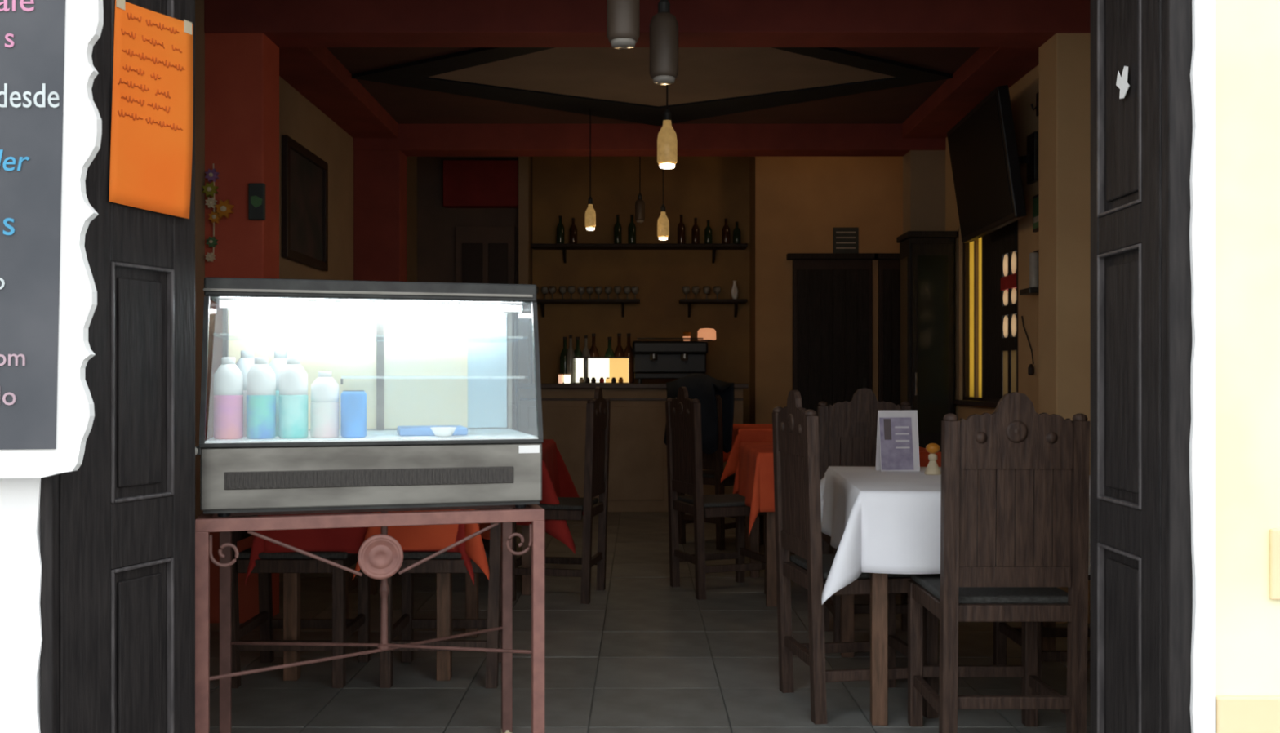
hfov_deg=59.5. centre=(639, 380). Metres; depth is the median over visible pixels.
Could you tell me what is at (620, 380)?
jar
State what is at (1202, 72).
trim
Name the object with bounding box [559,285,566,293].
bowl
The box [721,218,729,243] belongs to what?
liquor bottle
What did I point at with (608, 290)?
bowl
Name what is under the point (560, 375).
candle cup
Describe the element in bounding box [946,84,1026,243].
television
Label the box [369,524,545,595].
dining table
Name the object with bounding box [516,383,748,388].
countertop
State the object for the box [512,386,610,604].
carved chair
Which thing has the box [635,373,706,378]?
drip tray
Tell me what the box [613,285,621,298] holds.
drinking glass
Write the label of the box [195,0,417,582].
wall
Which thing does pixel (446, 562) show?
carved chair
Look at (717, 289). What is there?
bowl
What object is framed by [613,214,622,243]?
liquor bottle
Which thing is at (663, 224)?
pendant lamp
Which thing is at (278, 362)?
drink bottle
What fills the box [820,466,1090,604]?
tablecloth
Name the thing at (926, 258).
tall cabinet
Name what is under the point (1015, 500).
carved chair
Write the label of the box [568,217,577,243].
liquor bottle
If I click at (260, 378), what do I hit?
drink bottle
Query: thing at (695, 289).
bowl
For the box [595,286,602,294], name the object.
bowl
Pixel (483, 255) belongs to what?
door
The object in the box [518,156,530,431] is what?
trim
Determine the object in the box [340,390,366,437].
container
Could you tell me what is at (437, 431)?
bowl
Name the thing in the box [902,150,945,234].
wall
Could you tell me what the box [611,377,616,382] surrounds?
jar
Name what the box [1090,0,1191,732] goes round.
door
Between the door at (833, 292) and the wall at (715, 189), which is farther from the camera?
the wall at (715, 189)
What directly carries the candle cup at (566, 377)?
on the bar counter at (637, 474)
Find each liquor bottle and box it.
[556,215,564,243]
[560,337,568,383]
[566,335,574,383]
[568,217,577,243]
[573,337,582,382]
[582,335,590,382]
[589,333,599,356]
[604,337,614,356]
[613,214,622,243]
[613,333,623,356]
[623,333,634,383]
[627,214,635,243]
[677,214,684,243]
[691,217,699,243]
[704,220,712,243]
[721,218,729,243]
[733,222,741,243]
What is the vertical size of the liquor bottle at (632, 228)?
0.267 m
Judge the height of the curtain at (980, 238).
1.080 m
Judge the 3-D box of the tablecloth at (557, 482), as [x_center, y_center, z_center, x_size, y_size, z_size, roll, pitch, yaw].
[-0.980,0.601,6.150,1.329,0.506,1.329,0,0,0]
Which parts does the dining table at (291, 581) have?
leg, leg, leg, leg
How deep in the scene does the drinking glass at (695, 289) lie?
10.04 m
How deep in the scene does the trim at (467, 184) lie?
9.78 m
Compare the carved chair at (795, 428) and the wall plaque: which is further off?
the wall plaque
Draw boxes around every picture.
[281,135,328,271]
[879,417,913,470]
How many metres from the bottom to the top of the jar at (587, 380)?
0.044 m
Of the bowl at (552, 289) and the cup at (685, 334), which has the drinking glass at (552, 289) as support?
the bowl at (552, 289)
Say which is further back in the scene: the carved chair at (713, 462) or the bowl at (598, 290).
the bowl at (598, 290)
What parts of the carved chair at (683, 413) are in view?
leg, rail, rail, rail, leg, seat, rail, leg, leg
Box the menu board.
[0,0,103,478]
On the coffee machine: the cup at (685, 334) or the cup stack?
the cup stack
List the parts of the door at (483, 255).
panel, panel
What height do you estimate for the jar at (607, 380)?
0.044 m
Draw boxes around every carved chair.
[231,515,369,688]
[379,404,516,688]
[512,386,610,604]
[665,386,765,599]
[677,394,764,550]
[772,390,938,724]
[817,387,911,642]
[907,391,1089,732]
[993,574,1090,695]
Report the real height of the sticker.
0.068 m
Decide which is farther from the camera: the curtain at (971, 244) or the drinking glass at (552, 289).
the drinking glass at (552, 289)
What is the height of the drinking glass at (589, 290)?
0.120 m
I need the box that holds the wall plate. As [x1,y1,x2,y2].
[1270,528,1279,599]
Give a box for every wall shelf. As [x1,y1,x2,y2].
[530,243,747,263]
[536,298,639,317]
[679,298,747,317]
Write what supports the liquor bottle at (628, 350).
on the bar counter at (637, 474)
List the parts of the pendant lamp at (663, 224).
lamp shade, cord, bulb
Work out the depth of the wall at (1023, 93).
6.15 m
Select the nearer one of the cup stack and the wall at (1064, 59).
the wall at (1064, 59)
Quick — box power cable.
[1021,315,1034,375]
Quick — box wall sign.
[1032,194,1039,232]
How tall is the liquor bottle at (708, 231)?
0.222 m
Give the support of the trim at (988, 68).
attached to the wall at (1023, 93)
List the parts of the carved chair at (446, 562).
leg, leg, rail, seat, leg, leg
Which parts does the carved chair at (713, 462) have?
leg, rail, rail, seat, leg, rail, leg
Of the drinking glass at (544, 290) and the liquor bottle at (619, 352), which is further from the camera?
the drinking glass at (544, 290)
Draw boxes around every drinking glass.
[541,286,548,298]
[548,285,555,298]
[559,285,566,298]
[567,285,575,298]
[577,286,585,298]
[586,286,593,298]
[595,286,602,298]
[604,286,612,298]
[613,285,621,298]
[623,285,631,298]
[631,286,639,298]
[682,285,689,298]
[692,285,699,298]
[702,285,710,298]
[713,285,720,298]
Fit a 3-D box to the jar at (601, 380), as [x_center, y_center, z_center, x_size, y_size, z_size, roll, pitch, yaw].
[-0.321,-0.001,9.420,0.040,0.044,0.040,0,0,0]
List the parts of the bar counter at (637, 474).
panel, moulding, panel, panel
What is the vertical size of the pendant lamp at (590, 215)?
0.797 m
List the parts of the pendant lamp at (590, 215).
bulb, lamp shade, cord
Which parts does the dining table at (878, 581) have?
leg, leg, leg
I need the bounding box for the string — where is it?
[202,163,234,262]
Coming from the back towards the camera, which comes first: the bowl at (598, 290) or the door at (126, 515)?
the bowl at (598, 290)
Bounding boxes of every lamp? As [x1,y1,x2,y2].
[585,109,595,230]
[606,0,639,49]
[635,156,644,222]
[649,0,678,84]
[657,84,677,168]
[657,168,669,239]
[697,328,715,341]
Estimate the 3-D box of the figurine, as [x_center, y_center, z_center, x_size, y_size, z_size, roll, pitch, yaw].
[1.085,0.291,4.150,0.062,0.116,0.061,0,0,0]
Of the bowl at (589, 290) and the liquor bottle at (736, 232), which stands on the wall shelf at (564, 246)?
the liquor bottle at (736, 232)
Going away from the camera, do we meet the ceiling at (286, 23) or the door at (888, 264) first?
the ceiling at (286, 23)
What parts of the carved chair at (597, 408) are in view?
leg, seat, rail, leg, rail, rail, rail, leg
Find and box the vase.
[730,280,738,298]
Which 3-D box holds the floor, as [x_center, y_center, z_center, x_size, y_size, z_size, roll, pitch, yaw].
[0.200,1.160,6.400,5.600,0.121,8.400,0,0,0]
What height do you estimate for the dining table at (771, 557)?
0.745 m
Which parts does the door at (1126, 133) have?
moulding, moulding, moulding, moulding, moulding, moulding, moulding, rail, rail, panel, panel, panel, moulding, moulding, moulding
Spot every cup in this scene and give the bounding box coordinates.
[558,373,563,383]
[563,373,570,383]
[682,332,690,336]
[682,336,690,341]
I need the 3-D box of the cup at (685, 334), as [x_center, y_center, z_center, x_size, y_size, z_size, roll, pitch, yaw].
[0.398,-0.390,9.540,0.070,0.035,0.068,0,0,0]
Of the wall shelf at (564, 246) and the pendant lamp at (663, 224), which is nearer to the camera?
the pendant lamp at (663, 224)
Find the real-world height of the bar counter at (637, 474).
1.070 m
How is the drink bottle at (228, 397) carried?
on the display case at (421, 353)
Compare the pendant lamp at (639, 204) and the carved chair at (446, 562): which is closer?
the carved chair at (446, 562)
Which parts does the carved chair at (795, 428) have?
leg, rail, rail, rail, rail, leg, seat, rail, leg, leg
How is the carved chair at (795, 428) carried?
on the floor
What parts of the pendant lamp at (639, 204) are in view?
lamp shade, cord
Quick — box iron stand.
[195,504,544,732]
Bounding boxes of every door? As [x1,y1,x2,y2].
[40,0,195,732]
[455,226,515,404]
[786,253,878,416]
[874,253,899,405]
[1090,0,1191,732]
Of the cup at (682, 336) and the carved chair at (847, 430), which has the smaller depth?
the carved chair at (847, 430)
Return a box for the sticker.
[1115,66,1129,98]
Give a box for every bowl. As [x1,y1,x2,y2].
[430,426,456,436]
[541,286,548,294]
[548,285,555,293]
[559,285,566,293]
[567,285,575,293]
[577,286,585,294]
[586,286,593,294]
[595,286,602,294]
[604,286,612,294]
[613,285,621,293]
[623,285,631,293]
[631,286,639,293]
[682,285,689,293]
[692,285,699,293]
[702,285,710,293]
[713,285,720,293]
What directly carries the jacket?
on the carved chair at (713, 462)
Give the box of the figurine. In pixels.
[924,443,941,475]
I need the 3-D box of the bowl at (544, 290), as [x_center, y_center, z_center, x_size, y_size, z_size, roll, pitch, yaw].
[-0.857,-0.808,10.088,0.068,0.070,0.066,0,0,0]
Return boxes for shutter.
[1016,220,1017,392]
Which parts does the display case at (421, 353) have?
lock arm, sliding door, frame, trim, panel, trim, sliding door, sliding door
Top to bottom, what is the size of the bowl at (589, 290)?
0.070 m
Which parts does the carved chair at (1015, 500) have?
leg, rail, leg, seat, rail, rail, rail, leg, leg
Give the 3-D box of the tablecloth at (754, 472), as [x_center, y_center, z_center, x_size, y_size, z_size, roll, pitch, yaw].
[1.020,0.548,5.860,1.004,0.399,1.044,0,0,0]
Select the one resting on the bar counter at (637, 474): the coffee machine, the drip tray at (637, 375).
the coffee machine
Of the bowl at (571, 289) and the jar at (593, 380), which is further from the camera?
the bowl at (571, 289)
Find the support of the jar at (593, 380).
in the display case at (617, 367)
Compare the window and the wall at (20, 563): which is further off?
the window
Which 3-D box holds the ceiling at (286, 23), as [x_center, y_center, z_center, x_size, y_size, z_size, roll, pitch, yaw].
[0.065,-1.910,5.175,4.070,0.680,0.230,0,0,0]
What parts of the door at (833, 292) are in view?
handle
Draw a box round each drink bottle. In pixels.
[213,357,243,439]
[235,350,254,436]
[246,357,275,439]
[269,350,287,436]
[279,357,307,438]
[310,371,339,438]
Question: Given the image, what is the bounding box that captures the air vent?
[832,227,858,253]
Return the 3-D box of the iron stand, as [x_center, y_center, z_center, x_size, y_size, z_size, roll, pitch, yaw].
[-0.735,0.718,3.087,0.855,0.765,0.610,0,0,-15]
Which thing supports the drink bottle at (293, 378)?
on the display case at (421, 353)
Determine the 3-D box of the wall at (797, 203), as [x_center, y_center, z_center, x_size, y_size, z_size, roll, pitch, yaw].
[1.850,-0.540,10.050,1.700,3.520,0.700,0,0,0]
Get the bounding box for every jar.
[579,377,583,382]
[585,377,590,382]
[591,377,595,382]
[599,377,604,382]
[605,377,609,382]
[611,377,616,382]
[618,377,622,382]
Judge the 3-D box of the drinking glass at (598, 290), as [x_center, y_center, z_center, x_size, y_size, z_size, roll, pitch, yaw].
[-0.371,-0.782,10.092,0.068,0.120,0.066,0,0,0]
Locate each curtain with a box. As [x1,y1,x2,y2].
[969,240,973,397]
[978,236,982,397]
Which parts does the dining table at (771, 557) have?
leg, leg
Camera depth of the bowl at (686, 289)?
10.04 m
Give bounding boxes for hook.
[1030,92,1039,116]
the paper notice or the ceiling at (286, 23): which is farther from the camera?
the ceiling at (286, 23)
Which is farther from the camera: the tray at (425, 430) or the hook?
the hook
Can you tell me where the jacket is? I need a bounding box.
[663,373,733,454]
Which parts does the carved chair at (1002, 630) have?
leg, leg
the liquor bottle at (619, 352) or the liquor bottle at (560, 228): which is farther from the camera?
the liquor bottle at (560, 228)
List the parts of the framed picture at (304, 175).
frame rail, frame rail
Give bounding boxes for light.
[575,358,608,382]
[608,358,628,382]
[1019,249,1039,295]
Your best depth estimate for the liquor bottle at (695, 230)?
10.06 m
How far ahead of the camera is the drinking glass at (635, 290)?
10.04 m
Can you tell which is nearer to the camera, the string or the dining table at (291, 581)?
the dining table at (291, 581)
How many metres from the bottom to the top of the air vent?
0.230 m
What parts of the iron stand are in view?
leg, rail, leg, brace rod, cross rod, rail, cross rail, cross rod, post, brace rod, leg, rail, leg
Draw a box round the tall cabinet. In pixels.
[896,231,957,452]
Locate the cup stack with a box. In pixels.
[682,332,690,341]
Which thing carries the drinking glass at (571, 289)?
on the wall shelf at (542, 301)
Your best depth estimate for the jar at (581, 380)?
9.41 m
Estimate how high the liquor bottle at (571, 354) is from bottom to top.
0.410 m
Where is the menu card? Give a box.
[875,410,919,471]
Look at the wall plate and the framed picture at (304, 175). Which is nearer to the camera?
the wall plate
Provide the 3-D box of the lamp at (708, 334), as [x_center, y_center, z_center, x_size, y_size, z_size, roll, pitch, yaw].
[0.569,-0.387,9.540,0.160,0.110,0.158,0,0,0]
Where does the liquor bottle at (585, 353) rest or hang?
on the bar counter at (637, 474)
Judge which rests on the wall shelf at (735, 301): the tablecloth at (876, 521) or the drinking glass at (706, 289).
the drinking glass at (706, 289)
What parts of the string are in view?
flower, paper flower, paper flower, paper flower, paper flower, paper flower, paper flower, flower, paper flower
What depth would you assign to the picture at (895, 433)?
4.28 m
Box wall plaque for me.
[248,182,265,220]
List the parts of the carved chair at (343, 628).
leg, rail, leg, rail, seat, leg, rail, leg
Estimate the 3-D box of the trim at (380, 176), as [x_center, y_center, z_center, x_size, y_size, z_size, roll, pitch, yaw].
[-1.810,-0.570,7.815,0.320,3.360,0.230,0,0,0]
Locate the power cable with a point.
(1030, 369)
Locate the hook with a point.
(1037, 108)
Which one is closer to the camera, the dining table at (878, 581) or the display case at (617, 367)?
the dining table at (878, 581)
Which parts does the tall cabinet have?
pane, handle, cornice, door, glass pane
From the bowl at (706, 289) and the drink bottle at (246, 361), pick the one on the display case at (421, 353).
the drink bottle at (246, 361)
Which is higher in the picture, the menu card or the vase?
the vase
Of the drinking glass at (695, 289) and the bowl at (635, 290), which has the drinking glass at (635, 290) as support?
the bowl at (635, 290)
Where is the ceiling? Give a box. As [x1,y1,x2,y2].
[326,47,979,125]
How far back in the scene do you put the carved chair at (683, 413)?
5.76 m
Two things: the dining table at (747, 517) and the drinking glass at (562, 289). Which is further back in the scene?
the drinking glass at (562, 289)
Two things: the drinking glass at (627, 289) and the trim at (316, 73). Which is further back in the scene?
the drinking glass at (627, 289)
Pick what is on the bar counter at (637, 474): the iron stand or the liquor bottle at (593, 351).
the liquor bottle at (593, 351)
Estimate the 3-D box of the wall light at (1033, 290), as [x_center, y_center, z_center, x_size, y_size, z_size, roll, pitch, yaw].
[2.050,-0.563,5.833,0.100,0.235,0.180,0,0,0]
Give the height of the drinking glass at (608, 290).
0.120 m
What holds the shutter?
attached to the window
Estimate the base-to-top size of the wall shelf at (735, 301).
0.150 m
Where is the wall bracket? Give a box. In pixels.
[1018,131,1038,184]
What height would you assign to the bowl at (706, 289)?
0.070 m
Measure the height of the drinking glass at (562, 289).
0.120 m
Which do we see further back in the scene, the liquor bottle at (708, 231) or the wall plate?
the liquor bottle at (708, 231)
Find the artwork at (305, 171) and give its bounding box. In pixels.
[289,148,322,261]
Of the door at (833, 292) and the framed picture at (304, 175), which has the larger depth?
the door at (833, 292)
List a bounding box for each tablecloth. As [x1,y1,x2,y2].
[244,509,474,585]
[352,508,490,580]
[516,439,583,554]
[720,423,773,482]
[733,441,941,536]
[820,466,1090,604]
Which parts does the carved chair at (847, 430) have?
leg, rail, leg, rail, leg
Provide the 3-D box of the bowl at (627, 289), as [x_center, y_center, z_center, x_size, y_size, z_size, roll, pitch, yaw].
[-0.114,-0.808,10.060,0.068,0.070,0.066,0,0,0]
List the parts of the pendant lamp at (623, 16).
bulb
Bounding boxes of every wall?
[0,477,42,732]
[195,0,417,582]
[417,156,532,431]
[532,156,750,423]
[750,156,902,423]
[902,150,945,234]
[945,64,1039,421]
[1039,33,1090,623]
[1215,0,1279,697]
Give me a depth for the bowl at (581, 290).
10.07 m
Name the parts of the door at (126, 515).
moulding, moulding, moulding, panel, panel, rail, rail, moulding, moulding, moulding, panel, moulding, moulding, moulding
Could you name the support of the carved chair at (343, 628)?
on the floor
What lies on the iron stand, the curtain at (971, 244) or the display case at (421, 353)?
the display case at (421, 353)
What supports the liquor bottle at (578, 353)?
on the bar counter at (637, 474)
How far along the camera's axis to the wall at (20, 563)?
2.20 m
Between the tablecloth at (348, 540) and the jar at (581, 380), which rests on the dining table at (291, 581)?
the tablecloth at (348, 540)
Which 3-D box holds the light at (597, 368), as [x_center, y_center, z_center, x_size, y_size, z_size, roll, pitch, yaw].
[-0.403,-0.081,9.505,0.285,0.210,0.010,0,0,0]
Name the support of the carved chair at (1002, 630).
on the floor
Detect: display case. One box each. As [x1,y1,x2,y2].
[195,276,543,516]
[573,356,630,383]
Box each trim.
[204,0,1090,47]
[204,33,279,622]
[279,47,398,137]
[353,124,945,156]
[353,150,406,281]
[443,160,518,208]
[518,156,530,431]
[902,47,1039,137]
[1189,0,1215,732]
[1215,696,1279,732]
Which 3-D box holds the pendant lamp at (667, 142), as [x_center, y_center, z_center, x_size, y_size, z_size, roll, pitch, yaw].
[0.119,-1.564,4.900,0.100,1.272,0.100,0,0,0]
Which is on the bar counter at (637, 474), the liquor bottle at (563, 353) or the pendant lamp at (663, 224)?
the liquor bottle at (563, 353)
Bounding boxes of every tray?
[396,425,467,436]
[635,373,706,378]
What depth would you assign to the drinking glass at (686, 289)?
10.04 m
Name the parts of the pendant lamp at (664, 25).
bulb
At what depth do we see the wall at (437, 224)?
9.90 m
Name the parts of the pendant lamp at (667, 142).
cord, lamp shade, bulb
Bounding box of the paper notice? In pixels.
[108,0,193,218]
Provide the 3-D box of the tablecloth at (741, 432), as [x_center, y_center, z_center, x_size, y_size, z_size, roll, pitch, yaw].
[1.060,0.472,7.450,1.119,0.335,0.999,0,0,0]
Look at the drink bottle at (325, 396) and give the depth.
2.88 m
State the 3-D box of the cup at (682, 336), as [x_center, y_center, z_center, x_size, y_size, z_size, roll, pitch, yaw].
[0.398,-0.352,9.540,0.068,0.040,0.066,0,0,0]
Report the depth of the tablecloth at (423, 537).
4.01 m
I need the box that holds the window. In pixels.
[952,220,1017,407]
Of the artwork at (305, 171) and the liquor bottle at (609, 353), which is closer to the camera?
the artwork at (305, 171)
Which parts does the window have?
frame, sill, frame, pane, pane, pane, pane, shutter rail, shutter rail, shutter rail, shutter rail, pane, pane, pane, pane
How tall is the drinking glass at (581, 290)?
0.120 m
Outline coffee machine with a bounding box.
[632,337,707,383]
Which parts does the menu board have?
chalk panel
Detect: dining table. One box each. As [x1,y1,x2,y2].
[283,570,478,680]
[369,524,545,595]
[744,515,749,550]
[749,511,777,606]
[840,573,1055,725]
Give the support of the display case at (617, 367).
on the bar counter at (637, 474)
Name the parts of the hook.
plate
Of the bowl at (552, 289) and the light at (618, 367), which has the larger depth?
the bowl at (552, 289)
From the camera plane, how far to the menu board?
2.13 m
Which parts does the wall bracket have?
arm, wall plate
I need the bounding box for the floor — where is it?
[209,511,1090,732]
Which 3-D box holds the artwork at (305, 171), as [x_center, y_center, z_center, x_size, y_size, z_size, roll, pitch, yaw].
[-1.962,-1.010,6.550,0.015,0.570,0.700,0,0,0]
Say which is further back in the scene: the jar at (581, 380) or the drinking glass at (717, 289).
the drinking glass at (717, 289)
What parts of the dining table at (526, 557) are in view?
leg, leg, leg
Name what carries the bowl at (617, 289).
on the drinking glass at (617, 289)
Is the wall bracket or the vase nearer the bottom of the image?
the vase
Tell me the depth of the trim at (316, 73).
6.49 m
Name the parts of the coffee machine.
cup rail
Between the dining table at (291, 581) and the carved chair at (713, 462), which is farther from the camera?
the carved chair at (713, 462)
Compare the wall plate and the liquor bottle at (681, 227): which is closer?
the wall plate
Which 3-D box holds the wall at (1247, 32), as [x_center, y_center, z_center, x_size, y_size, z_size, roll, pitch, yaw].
[3.062,-0.340,2.432,3.875,3.120,0.456,0,0,0]
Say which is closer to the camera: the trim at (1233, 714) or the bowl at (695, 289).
the trim at (1233, 714)
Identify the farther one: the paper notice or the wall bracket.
the wall bracket
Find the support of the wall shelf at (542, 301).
attached to the wall at (715, 189)
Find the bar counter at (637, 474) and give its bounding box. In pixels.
[516,383,748,511]
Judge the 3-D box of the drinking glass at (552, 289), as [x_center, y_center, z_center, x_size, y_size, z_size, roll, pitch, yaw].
[-0.786,-0.782,10.054,0.068,0.120,0.066,0,0,0]

